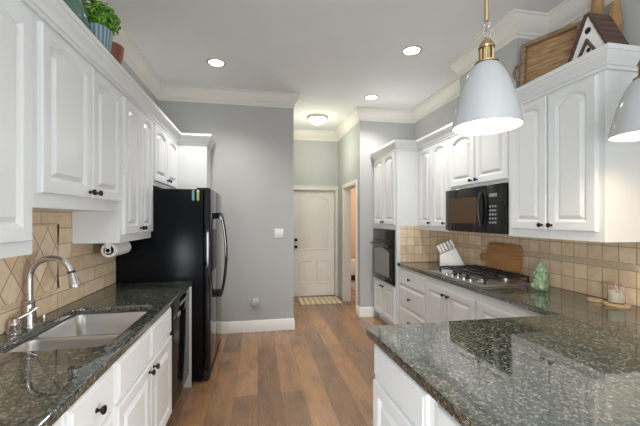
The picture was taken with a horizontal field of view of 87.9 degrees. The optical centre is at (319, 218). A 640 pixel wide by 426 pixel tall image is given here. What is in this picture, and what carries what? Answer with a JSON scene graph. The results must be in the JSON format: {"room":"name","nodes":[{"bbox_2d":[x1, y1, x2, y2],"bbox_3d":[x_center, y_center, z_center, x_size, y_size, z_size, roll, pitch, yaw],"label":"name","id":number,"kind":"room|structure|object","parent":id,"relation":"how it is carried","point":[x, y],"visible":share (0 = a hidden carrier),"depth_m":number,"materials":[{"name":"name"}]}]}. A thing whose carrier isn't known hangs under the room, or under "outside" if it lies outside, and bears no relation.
{"room":"kitchen","nodes":[
{"label":"kitchen","id":0,"kind":"room"},
{"bbox_2d":[0,19,157,334],"bbox_3d":[-1.414,-0.085,0.702,0.138,3.096,7.100,0,0,-11],"label":"wall","id":1,"kind":"structure","parent":0,"point":[95,272],"depth_m":2.16,"materials":[{"name":"tile"}]},
{"bbox_2d":[0,0,31,258],"bbox_3d":[-1.248,-0.408,1.079,0.339,1.108,0.540,0,0,-11],"label":"upper cabinet","id":2,"kind":"object","parent":1,"relation":"attached to","point":[15,15],"visible":1,"depth_m":1.25,"materials":[{"name":"white paint"}]},
{"bbox_2d":[0,225,56,306],"bbox_3d":[-1.404,0.228,1.037,0.004,0.380,1.955,0,0,-11],"label":"diamond panel","id":3,"kind":"object","parent":1,"relation":"attached to","point":[13,270],"visible":0.8,"depth_m":1.79,"materials":[{"name":"tile"}]},
{"bbox_2d":[0,223,58,310],"bbox_3d":[-1.399,0.229,1.043,0.020,0.406,1.963,0,0,-11],"label":"trim","id":4,"kind":"structure","parent":1,"relation":"attached to","point":[33,224],"depth_m":1.87,"materials":[{"name":"tile"}]},
{"bbox_2d":[32,11,120,211],"bbox_3d":[-1.377,-0.503,1.772,0.339,0.917,0.866,0,0,-11],"label":"upper cabinet","id":5,"kind":"object","parent":1,"relation":"attached to","point":[76,110],"visible":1,"depth_m":1.62,"materials":[{"name":"white paint"}]},
{"bbox_2d":[63,0,90,30],"bbox_3d":[-1.300,-1.069,1.680,0.193,0.194,0.420,0,0,-11],"label":"glass vase","id":6,"kind":"object","parent":5,"relation":"on","point":[77,6],"visible":0.23,"depth_m":1.67,"materials":[{"name":"teal glass"}]},
{"bbox_2d":[81,0,120,52],"bbox_3d":[-1.338,-1.137,2.000,0.247,0.332,0.271,0,0,-11],"label":"potted plant","id":7,"kind":"object","parent":5,"relation":"on","point":[99,22],"visible":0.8,"depth_m":1.95,"materials":[{"name":"green plant"}]},
{"bbox_2d":[111,41,123,64],"bbox_3d":[-1.380,-1.054,2.189,0.156,0.166,0.156,0,0,-11],"label":"bowl","id":8,"kind":"object","parent":5,"relation":"on","point":[117,51],"visible":0.24,"depth_m":2.16,"materials":[{"name":"brown ceramic"}]},
{"bbox_2d":[72,91,152,243],"bbox_3d":[-1.520,-0.399,2.538,0.339,1.127,0.688,0,0,-11],"label":"upper cabinet","id":9,"kind":"object","parent":1,"relation":"attached to","point":[133,221],"visible":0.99,"depth_m":2.37,"materials":[{"name":"white paint"}]},
{"bbox_2d":[101,242,130,257],"bbox_3d":[-1.508,0.220,2.464,0.103,0.110,0.302,0,0,-11],"label":"paper towel holder","id":10,"kind":"object","parent":9,"relation":"attached to","point":[108,250],"visible":0.78,"depth_m":2.35,"materials":[{"name":"white paper"}]},
{"bbox_2d":[152,121,177,188],"bbox_3d":[-1.667,-0.627,3.325,0.339,0.670,0.908,0,0,-11],"label":"upper cabinet","id":11,"kind":"object","parent":1,"relation":"attached to","point":[165,150],"visible":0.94,"depth_m":3.22,"materials":[{"name":"white paint"}]},
{"bbox_2d":[22,0,215,150],"bbox_3d":[-1.188,-0.912,2.451,0.387,0.114,3.455,0,0,-11],"label":"crown molding","id":12,"kind":"structure","parent":11,"relation":"attached to","point":[57,14],"depth_m":1.90,"materials":[{"name":"white paint"}]},
{"bbox_2d":[177,144,210,188],"bbox_3d":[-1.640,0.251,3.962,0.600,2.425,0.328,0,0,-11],"label":"upper cabinet","id":13,"kind":"object","parent":1,"relation":"attached to","point":[194,160],"visible":0.02,"depth_m":3.83,"materials":[{"name":"white paint"}]},
{"bbox_2d":[158,100,293,321],"bbox_3d":[-1.183,-0.085,4.296,1.672,3.096,0.120,0,0,-11],"label":"wall","id":14,"kind":"structure","parent":0,"point":[252,155],"depth_m":4.29,"materials":[{"name":"grey paint"}]},
{"bbox_2d":[252,299,259,306],"bbox_3d":[-0.829,1.088,4.277,0.104,0.104,0.046,0,0,-11],"label":"wall outlet","id":15,"kind":"object","parent":14,"relation":"attached to","point":[255,302],"visible":1,"depth_m":4.26,"materials":[{"name":"white plastic"}]},
{"bbox_2d":[221,318,294,333],"bbox_3d":[-1.125,1.391,5.122,1.468,0.145,1.756,0,0,-11],"label":"baseboard","id":16,"kind":"structure","parent":14,"relation":"attached to","point":[271,324],"depth_m":4.29,"materials":[{"name":"paint"}]},
{"bbox_2d":[274,229,282,237],"bbox_3d":[-0.538,0.193,4.349,0.116,0.120,0.010,0,0,-11],"label":"light switch","id":17,"kind":"object","parent":14,"relation":"attached to","point":[278,233],"visible":1,"depth_m":4.35,"materials":[{"name":"white plastic"}]},
{"bbox_2d":[166,280,387,425],"bbox_3d":[0.726,1.488,3.442,5.710,0.050,11.900,0,0,-11],"label":"floor","id":18,"kind":"structure","parent":0,"point":[319,372],"depth_m":3.07,"materials":[{"name":"brown wood"}]},
{"bbox_2d":[52,418,60,425],"bbox_3d":[-1.018,1.026,0.712,0.641,0.873,0.533,0,0,-11],"label":"base cabinet","id":19,"kind":"object","parent":18,"relation":"on","point":[58,422],"visible":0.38,"depth_m":0.99,"materials":[{"name":"white paint"}]},
{"bbox_2d":[60,366,112,425],"bbox_3d":[-1.101,1.026,1.157,0.641,0.873,0.368,0,0,-11],"label":"base cabinet","id":20,"kind":"object","parent":18,"relation":"on","point":[93,408],"visible":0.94,"depth_m":1.21,"materials":[{"name":"white paint"}]},
{"bbox_2d":[111,307,171,425],"bbox_3d":[-1.220,1.026,1.796,0.641,0.873,0.928,0,0,-11],"label":"base cabinet","id":21,"kind":"object","parent":18,"relation":"on","point":[142,376],"visible":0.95,"depth_m":1.78,"materials":[{"name":"white paint"}]},
{"bbox_2d":[0,281,192,425],"bbox_3d":[-1.183,0.568,1.501,0.642,0.038,2.785,0,0,-11],"label":"countertop","id":22,"kind":"structure","parent":21,"relation":"on","point":[37,388],"depth_m":1.30,"materials":[{"name":"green stone"}]},
{"bbox_2d":[6,306,37,334],"bbox_3d":[-1.444,0.493,1.610,0.119,0.112,0.060,0,0,-37],"label":"handle","id":23,"kind":"object","parent":22,"relation":"on","point":[14,324],"visible":1,"depth_m":1.58,"materials":[{"name":"silver metal"}]},
{"bbox_2d":[40,314,47,319],"bbox_3d":[-1.509,0.537,1.814,0.034,0.024,0.034,0,0,-11],"label":"button","id":24,"kind":"object","parent":22,"relation":"on","point":[43,317],"visible":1,"depth_m":1.80,"materials":[{"name":"silver metal"}]},
{"bbox_2d":[21,255,80,328],"bbox_3d":[-1.375,0.369,1.702,0.266,0.360,0.068,0,0,-11],"label":"kitchen faucet","id":25,"kind":"object","parent":22,"relation":"on","point":[30,321],"visible":0.98,"depth_m":1.68,"materials":[{"name":"silver metal"}]},
{"bbox_2d":[3,311,146,352],"bbox_3d":[-1.208,0.688,1.733,0.482,0.200,0.730,0,0,-11],"label":"sink","id":26,"kind":"object","parent":22,"relation":"in","point":[91,329],"visible":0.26,"depth_m":1.88,"materials":[{"name":"silver metal"}]},
{"bbox_2d":[118,188,227,380],"bbox_3d":[-1.377,0.594,3.352,0.864,1.739,0.905,0,0,-11],"label":"refrigerator","id":27,"kind":"object","parent":18,"relation":"on","point":[184,244],"visible":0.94,"depth_m":2.94,"materials":[{"name":"black metal"}]},
{"bbox_2d":[170,289,188,410],"bbox_3d":[-1.349,1.029,2.538,0.584,0.868,0.568,0,0,-11],"label":"dishwasher","id":28,"kind":"object","parent":18,"relation":"on","point":[179,332],"visible":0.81,"depth_m":2.51,"materials":[{"name":"black metal"}]},
{"bbox_2d":[183,286,191,387],"bbox_3d":[-1.422,1.026,2.826,0.622,0.873,0.014,0,0,-11],"label":"end panel","id":29,"kind":"object","parent":18,"relation":"on","point":[188,383],"visible":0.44,"depth_m":2.88,"materials":[{"name":"white paint"}]},
{"bbox_2d":[297,296,342,304],"bbox_3d":[-0.009,1.457,5.903,0.740,0.010,0.491,0,0,-11],"label":"doormat","id":30,"kind":"object","parent":18,"relation":"on","point":[330,299],"visible":1,"depth_m":5.88,"materials":[{"name":"fabric"}]},
{"bbox_2d":[351,259,354,279],"bbox_3d":[0.977,1.233,8.117,1.000,0.460,0.400,0,0,-11],"label":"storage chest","id":31,"kind":"object","parent":18,"relation":"on","point":[352,260],"visible":0.02,"depth_m":7.88,"materials":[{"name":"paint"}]},
{"bbox_2d":[351,282,354,290],"bbox_3d":[1.238,1.456,7.123,1.250,0.012,1.150,0,0,-11],"label":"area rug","id":32,"kind":"object","parent":18,"relation":"on","point":[352,283],"visible":0.02,"depth_m":7.08,"materials":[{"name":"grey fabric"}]},
{"bbox_2d":[373,344,433,425],"bbox_3d":[0.625,1.026,1.468,0.640,0.873,0.520,0,0,-13],"label":"base cabinet","id":33,"kind":"object","parent":18,"relation":"on","point":[398,400],"visible":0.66,"depth_m":1.39,"materials":[{"name":"white paint"}]},
{"bbox_2d":[374,150,438,324],"bbox_3d":[1.164,0.251,4.596,0.682,2.425,0.827,0,0,-11],"label":"tall cabinet","id":34,"kind":"object","parent":18,"relation":"on","point":[396,172],"visible":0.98,"depth_m":4.18,"materials":[{"name":"white paint"}]},
{"bbox_2d":[370,228,394,285],"bbox_3d":[0.838,0.498,4.534,0.086,0.710,0.740,0,0,-11],"label":"wall oven","id":35,"kind":"object","parent":34,"relation":"in","point":[383,242],"visible":1,"depth_m":4.42,"materials":[{"name":"black"}]},
{"bbox_2d":[399,267,426,323],"bbox_3d":[1.317,1.026,3.860,0.643,0.873,0.671,0,0,-11],"label":"base cabinet","id":36,"kind":"object","parent":18,"relation":"on","point":[412,286],"visible":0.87,"depth_m":3.77,"materials":[{"name":"white paint"}]},
{"bbox_2d":[434,400,461,425],"bbox_3d":[0.735,1.026,0.993,0.640,0.873,0.450,0,0,-13],"label":"base cabinet","id":37,"kind":"object","parent":18,"relation":"on","point":[442,417],"visible":0.15,"depth_m":1.06,"materials":[{"name":"white paint"}]},
{"bbox_2d":[426,276,477,322],"bbox_3d":[1.455,1.026,3.121,0.643,0.873,0.828,0,0,-11],"label":"base cabinet","id":38,"kind":"object","parent":18,"relation":"on","point":[445,301],"visible":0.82,"depth_m":3.04,"materials":[{"name":"white paint"}]},
{"bbox_2d":[478,293,541,318],"bbox_3d":[1.614,1.026,2.360,0.610,0.873,0.723,0,0,-11],"label":"base cabinet","id":39,"kind":"object","parent":18,"relation":"on","point":[488,307],"visible":0.1,"depth_m":2.44,"materials":[{"name":"white paint"}]},
{"bbox_2d":[294,140,337,294],"bbox_3d":[-0.116,-0.085,6.265,1.148,3.096,0.120,0,0,-11],"label":"wall","id":40,"kind":"structure","parent":0,"point":[315,162],"depth_m":6.22,"materials":[{"name":"grey paint"}]},
{"bbox_2d":[294,190,333,295],"bbox_3d":[-0.109,0.464,6.239,0.788,1.974,0.104,0,0,-11],"label":"door","id":41,"kind":"structure","parent":40,"relation":"in","point":[313,210],"depth_m":6.25,"materials":[{"name":"paint"}]},
{"bbox_2d":[294,185,337,295],"bbox_3d":[-0.109,0.426,6.192,0.926,2.073,0.034,0,0,-11],"label":"trim","id":42,"kind":"structure","parent":40,"relation":"attached to","point":[296,187],"depth_m":6.26,"materials":[{"name":"paint"}]},
{"bbox_2d":[105,0,564,130],"bbox_3d":[0.726,-1.673,3.442,5.710,0.080,11.900,0,0,-11],"label":"ceiling","id":43,"kind":"structure","parent":0,"point":[336,54],"depth_m":3.08,"materials":[{"name":"paint"}]},
{"bbox_2d":[206,58,225,66],"bbox_3d":[-1.087,-1.629,3.479,0.196,0.006,0.196,0,0,-11],"label":"recessed light","id":44,"kind":"object","parent":43,"relation":"in","point":[214,62],"visible":1,"depth_m":3.47,"materials":[{"name":"white"}]},
{"bbox_2d":[307,114,327,124],"bbox_3d":[-0.042,-1.575,5.343,0.336,0.114,0.336,0,0,-11],"label":"flush ceiling light","id":45,"kind":"object","parent":43,"relation":"attached to","point":[316,119],"visible":1,"depth_m":5.24,"materials":[{"name":"white glass"}]},
{"bbox_2d":[364,95,378,99],"bbox_3d":[0.691,-1.629,4.473,0.196,0.006,0.196,0,0,-11],"label":"recessed light","id":46,"kind":"object","parent":43,"relation":"in","point":[368,97],"visible":1,"depth_m":4.47,"materials":[{"name":"white"}]},
{"bbox_2d":[401,45,421,55],"bbox_3d":[0.892,-1.629,3.229,0.196,0.006,0.196,0,0,-11],"label":"recessed light","id":47,"kind":"object","parent":43,"relation":"in","point":[412,50],"visible":1,"depth_m":3.22,"materials":[{"name":"white"}]},
{"bbox_2d":[452,0,523,134],"bbox_3d":[0.675,-1.001,1.347,0.262,1.262,0.262,0,0,-11],"label":"pendant lamp","id":48,"kind":"object","parent":43,"relation":"hanging from","point":[488,101],"visible":1,"depth_m":1.28,"materials":[{"name":"white metal"}]},
{"bbox_2d":[608,60,639,141],"bbox_3d":[1.468,-1.004,1.495,0.262,1.258,0.262,0,0,-11],"label":"pendant lamp","id":49,"kind":"object","parent":43,"relation":"hanging from","point":[625,125],"visible":1,"depth_m":1.48,"materials":[{"name":"white metal"}]},
{"bbox_2d":[338,121,367,306],"bbox_3d":[0.527,-0.085,5.622,0.120,3.096,1.380,0,0,-11],"label":"wall","id":50,"kind":"structure","parent":0,"point":[353,146],"depth_m":4.96,"materials":[{"name":"grey paint"}]},
{"bbox_2d":[85,0,613,141],"bbox_3d":[0.235,-1.544,1.834,3.555,0.178,8.720,0,0,-11],"label":"trim","id":51,"kind":"structure","parent":50,"relation":"attached to","point":[519,24],"depth_m":3.98,"materials":[{"name":"paint"}]},
{"bbox_2d":[342,180,357,314],"bbox_3d":[0.541,0.435,5.487,0.143,2.055,0.868,0,0,-11],"label":"trim","id":52,"kind":"structure","parent":50,"relation":"attached to","point":[346,188],"depth_m":5.83,"materials":[{"name":"paint"}]},
{"bbox_2d":[351,188,354,258],"bbox_3d":[1.528,-0.085,7.096,2.390,3.096,3.650,0,0,-11],"label":"wall","id":53,"kind":"structure","parent":0,"point":[352,190],"depth_m":8.71,"materials":[{"name":"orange paint"}]},
{"bbox_2d":[368,121,413,315],"bbox_3d":[1.122,-0.085,5.093,0.855,3.096,0.120,0,0,-11],"label":"wall","id":54,"kind":"structure","parent":0,"point":[380,134],"depth_m":4.97,"materials":[{"name":"grey paint"}]},
{"bbox_2d":[357,305,373,316],"bbox_3d":[0.680,1.391,5.002,0.226,0.145,0.136,0,0,-11],"label":"baseboard","id":55,"kind":"structure","parent":54,"relation":"attached to","point":[361,311],"depth_m":4.94,"materials":[{"name":"paint"}]},
{"bbox_2d":[400,226,442,261],"bbox_3d":[1.291,0.320,4.194,0.582,0.457,0.006,0,0,-11],"label":"wall","id":56,"kind":"structure","parent":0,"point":[416,245],"depth_m":4.18,"materials":[{"name":"tile"}]},
{"bbox_2d":[460,38,531,92],"bbox_3d":[1.658,-1.320,3.079,0.300,0.626,0.755,0,0,-11],"label":"wall","id":57,"kind":"structure","parent":0,"point":[509,55],"depth_m":2.73,"materials":[{"name":"grey paint"}]},
{"bbox_2d":[414,0,639,306],"bbox_3d":[2.161,-0.085,1.492,0.134,3.096,7.340,0,0,-11],"label":"wall","id":58,"kind":"structure","parent":0,"point":[592,280],"depth_m":2.50,"materials":[{"name":"tile"}]},
{"bbox_2d":[418,138,453,231],"bbox_3d":[1.444,-0.412,3.876,0.397,1.100,0.686,0,0,-11],"label":"upper cabinet","id":59,"kind":"object","parent":58,"relation":"attached to","point":[433,160],"visible":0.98,"depth_m":3.78,"materials":[{"name":"white paint"}]},
{"bbox_2d":[449,131,508,190],"bbox_3d":[1.588,-0.627,3.103,0.397,0.670,0.883,0,0,-11],"label":"upper cabinet","id":60,"kind":"object","parent":58,"relation":"attached to","point":[474,160],"visible":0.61,"depth_m":3.01,"materials":[{"name":"white paint"}]},
{"bbox_2d":[446,182,508,234],"bbox_3d":[1.564,-0.081,3.094,0.443,0.417,0.862,0,0,-11],"label":"microwave","id":61,"kind":"object","parent":60,"relation":"attached to","point":[480,209],"visible":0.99,"depth_m":2.92,"materials":[{"name":"black"}]},
{"bbox_2d":[443,241,639,271],"bbox_3d":[1.902,0.311,2.533,0.022,0.042,3.482,0,0,-11],"label":"trim","id":62,"kind":"structure","parent":58,"relation":"attached to","point":[624,266],"depth_m":2.48,"materials":[{"name":"tile"}]},
{"bbox_2d":[509,69,639,242],"bbox_3d":[1.723,-0.412,2.296,0.427,1.100,0.748,0,0,-11],"label":"upper cabinet","id":63,"kind":"object","parent":58,"relation":"attached to","point":[567,181],"visible":0.89,"depth_m":2.06,"materials":[{"name":"white paint"}]},
{"bbox_2d":[370,42,639,160],"bbox_3d":[1.343,-0.912,3.407,0.449,0.114,3.263,0,0,-17],"label":"crown molding","id":64,"kind":"structure","parent":63,"relation":"attached to","point":[615,56],"depth_m":2.12,"materials":[{"name":"white paint"}]},
{"bbox_2d":[512,20,581,86],"bbox_3d":[1.708,-1.173,2.465,0.084,0.407,0.541,0,0,-33],"label":"wooden tray","id":65,"kind":"object","parent":63,"relation":"on","point":[541,55],"visible":0.46,"depth_m":2.50,"materials":[{"name":"brown wood"}]},
{"bbox_2d":[568,12,628,61],"bbox_3d":[1.697,-1.110,2.036,0.162,0.278,0.288,0,0,-11],"label":"birdhouse","id":66,"kind":"object","parent":63,"relation":"on","point":[596,30],"visible":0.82,"depth_m":2.00,"materials":[{"name":"paint"}]},
{"bbox_2d":[591,0,623,33],"bbox_3d":[1.912,-1.280,2.208,0.076,0.620,0.220,0,0,-11],"label":"wooden ornament","id":67,"kind":"object","parent":63,"relation":"on","point":[597,6],"visible":0.14,"depth_m":2.14,"materials":[{"name":"brown wood"}]},
{"bbox_3d":[1.550,1.026,1.398,1.070,0.873,0.970,0,0,-11],"label":"base cabinet","id":68,"kind":"object","parent":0,"visible":0},
{"bbox_2d":[366,261,639,425],"bbox_3d":[1.022,0.568,2.372,1.806,0.038,3.488,0,0,-11],"label":"countertop","id":69,"kind":"structure","parent":68,"relation":"on","point":[577,362],"depth_m":1.31,"materials":[{"name":"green stone"}]},
{"bbox_2d":[440,247,464,267],"bbox_3d":[1.470,0.430,3.650,0.281,0.236,0.130,0,0,26],"label":"knife block","id":70,"kind":"object","parent":69,"relation":"on","point":[452,257],"visible":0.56,"depth_m":3.60,"materials":[{"name":"paint"}]},
{"bbox_2d":[430,265,529,286],"bbox_3d":[1.454,0.513,3.084,0.500,0.069,0.810,0,0,-11],"label":"gas cooktop","id":71,"kind":"object","parent":69,"relation":"in","point":[479,276],"visible":0.99,"depth_m":2.92,"materials":[{"name":"silver metal"}]},
{"bbox_2d":[480,242,522,278],"bbox_3d":[1.733,0.390,3.209,0.060,0.314,0.550,0,0,-11],"label":"cutting board","id":72,"kind":"object","parent":69,"relation":"on","point":[500,256],"visible":0.91,"depth_m":3.14,"materials":[{"name":"brown wood"}]},
{"bbox_2d":[530,262,548,290],"bbox_3d":[1.681,0.440,2.526,0.110,0.215,0.119,0,0,-11],"label":"ceramic figurine","id":73,"kind":"object","parent":69,"relation":"on","point":[540,276],"visible":1,"depth_m":2.50,"materials":[{"name":"green ceramic"}]},
{"bbox_2d":[587,297,603,302],"bbox_3d":[1.831,0.540,2.206,0.091,0.015,0.089,0,0,-11],"label":"wood slice","id":74,"kind":"object","parent":69,"relation":"on","point":[593,299],"visible":0.94,"depth_m":2.19,"materials":[{"name":"beige wood"}]},
{"bbox_2d":[602,301,631,308],"bbox_3d":[1.876,0.540,2.089,0.140,0.015,0.139,0,0,-11],"label":"wood slice","id":75,"kind":"object","parent":69,"relation":"on","point":[627,305],"visible":0.77,"depth_m":2.06,"materials":[{"name":"beige wood"}]},
{"bbox_2d":[607,283,625,304],"bbox_3d":[1.872,0.475,2.097,0.090,0.115,0.090,0,0,-11],"label":"candle jar","id":76,"kind":"object","parent":75,"relation":"on","point":[616,293],"visible":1,"depth_m":2.07,"materials":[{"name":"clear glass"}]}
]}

